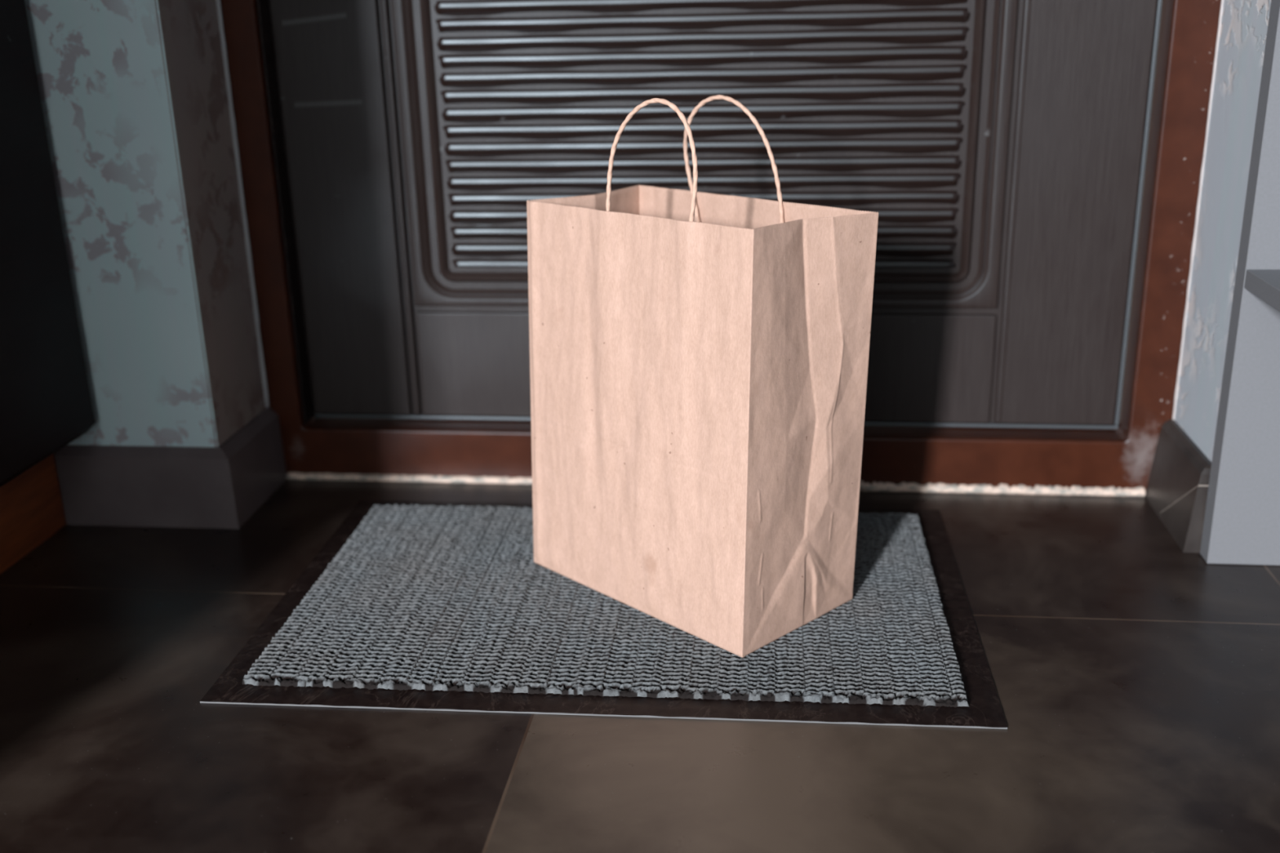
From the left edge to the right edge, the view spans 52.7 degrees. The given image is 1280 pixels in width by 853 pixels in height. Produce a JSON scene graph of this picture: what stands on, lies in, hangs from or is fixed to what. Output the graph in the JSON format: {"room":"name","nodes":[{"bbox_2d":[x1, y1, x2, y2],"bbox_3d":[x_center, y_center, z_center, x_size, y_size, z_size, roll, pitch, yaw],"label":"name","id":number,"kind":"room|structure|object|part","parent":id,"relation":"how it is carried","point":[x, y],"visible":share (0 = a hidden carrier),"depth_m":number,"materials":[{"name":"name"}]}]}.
{"room":"entrance hallway","nodes":[
{"label":"entrance hallway","id":0,"kind":"room"},
{"bbox_2d":[0,480,1279,852],"bbox_3d":[-0.070,0.750,-0.538,3.300,0.050,4.320,1,19,6],"label":"floor","id":1,"kind":"structure","parent":0,"point":[1135,677],"depth_m":0.92,"materials":[{"name":"tile"}]},
{"bbox_2d":[0,0,95,573],"bbox_3d":[-0.847,-0.714,0.553,0.468,2.050,0.996,1,19,6],"label":"tall cabinet","id":2,"kind":"object","parent":1,"relation":"on","point":[46,404],"visible":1,"depth_m":1.18,"materials":[{"name":"brown wood"}]},
{"bbox_2d":[200,500,1007,728],"bbox_3d":[-0.017,0.143,1.141,0.600,0.010,0.404,1,19,6],"label":"doormat","id":3,"kind":"object","parent":1,"relation":"on","point":[406,605],"visible":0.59,"depth_m":1.04,"materials":[{"name":"grey woven fabric"},{"name":"black rubber"}]},
{"bbox_2d":[526,94,878,657],"bbox_3d":[0.043,-0.061,1.072,0.144,0.422,0.276,-18,25,-40],"label":"paper bag","id":4,"kind":"object","parent":3,"relation":"on","point":[699,362],"visible":1,"depth_m":1.02,"materials":[{"name":"beige paper"}]},
{"bbox_3d":[0.007,-0.183,0.981,0.004,0.131,0.102,-18,25,-41],"label":"handle","id":5,"kind":"part","parent":4,"relation":"part of","materials":[{"name":"paper"}]},
{"bbox_3d":[0.077,-0.211,1.070,0.004,0.123,0.114,-18,25,-40],"label":"handle","id":6,"kind":"part","parent":4,"relation":"part of","materials":[{"name":"paper"}]},
{"bbox_2d":[1200,0,1279,565],"bbox_3d":[0.729,-0.732,0.729,0.500,1.900,0.278,1,19,6],"label":"shelf unit","id":7,"kind":"object","parent":1,"relation":"on","point":[1242,525],"visible":1,"depth_m":1.12,"materials":[{"name":"grey laminate"}]},
{"bbox_3d":[0.735,-0.080,0.941,0.482,0.016,0.255,1,19,6],"label":"shelf","id":8,"kind":"part","parent":7,"relation":"part of","materials":[{"name":"grey laminate"}]},
{"bbox_2d":[24,0,1271,462],"bbox_3d":[0.127,-1.115,0.963,3.300,2.500,0.248,1,19,6],"label":"wall","id":9,"kind":"structure","parent":0,"point":[134,95],"depth_m":1.22,"materials":[{"name":"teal paint"}]},
{"bbox_2d":[53,407,286,528],"bbox_3d":[-0.527,0.040,1.368,0.262,0.083,0.140,1,19,6],"label":"baseboard","id":10,"kind":"structure","parent":9,"relation":"attached to","point":[223,486],"depth_m":1.30,"materials":[{"name":"stone"}]},
{"bbox_2d":[216,0,269,407],"bbox_3d":[-0.428,-0.975,1.079,0.005,2.016,0.005,1,19,6],"label":"trim","id":11,"kind":"structure","parent":9,"relation":"attached to","point":[218,2],"depth_m":1.33,"materials":[{"name":"grey"}]},
{"bbox_2d":[285,471,532,484],"bbox_3d":[-0.117,0.058,1.401,0.550,0.009,0.012,1,19,6],"label":"trim","id":12,"kind":"structure","parent":9,"relation":"attached to","point":[290,476],"depth_m":1.41,"materials":[{"name":"white metal"}]},
{"bbox_2d":[859,480,1145,497],"bbox_3d":[0.337,0.064,1.349,0.366,0.012,0.012,1,19,6],"label":"trim","id":13,"kind":"structure","parent":9,"relation":"attached to","point":[1002,488],"depth_m":1.34,"materials":[{"name":"white metal"}]},
{"bbox_2d":[1144,419,1211,552],"bbox_3d":[0.900,0.060,1.206,0.784,0.084,0.140,1,19,6],"label":"baseboard","id":14,"kind":"structure","parent":9,"relation":"attached to","point":[1178,484],"depth_m":1.23,"materials":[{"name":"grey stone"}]},
{"bbox_2d":[1172,0,1223,419],"bbox_3d":[0.514,-0.960,0.974,0.003,2.017,0.004,1,19,6],"label":"trim","id":15,"kind":"structure","parent":9,"relation":"attached to","point":[1222,1],"depth_m":1.23,"materials":[{"name":"grey"}]},
{"bbox_3d":[0.022,-2.131,0.696,0.980,0.400,0.116,1,19,6],"label":"wall","id":16,"kind":"structure","parent":0,"visible":0},
{"bbox_2d":[220,0,1221,490],"bbox_3d":[0.044,-0.941,1.069,0.956,2.094,0.060,1,19,6],"label":"door","id":17,"kind":"structure","parent":16,"relation":"in","point":[1030,170],"depth_m":1.31,"materials":[{"name":"black metal"}]},
{"bbox_3d":[0.043,-0.954,1.075,0.530,1.680,0.009,1,19,6],"label":"ribbed panel","id":18,"kind":"part","parent":17,"relation":"part of","materials":[{"name":"black metal"}]},
{"bbox_3d":[0.043,-0.955,1.074,0.610,1.752,0.012,1,19,6],"label":"panel moulding","id":19,"kind":"part","parent":17,"relation":"part of","materials":[{"name":"black metal"}]},
{"bbox_3d":[0.064,-0.064,1.377,0.610,0.117,0.006,1,19,6],"label":"panel","id":20,"kind":"part","parent":17,"relation":"part of","materials":[{"name":"black metal"}]},
{"bbox_3d":[0.068,-0.006,1.396,0.866,0.004,0.007,1,19,6],"label":"edge trim","id":21,"kind":"part","parent":17,"relation":"part of","materials":[{"name":"grey metal"}]},
{"bbox_3d":[0.475,-0.927,1.031,0.004,1.956,0.007,1,19,6],"label":"edge trim","id":22,"kind":"part","parent":17,"relation":"part of","materials":[{"name":"grey metal"}]}
]}

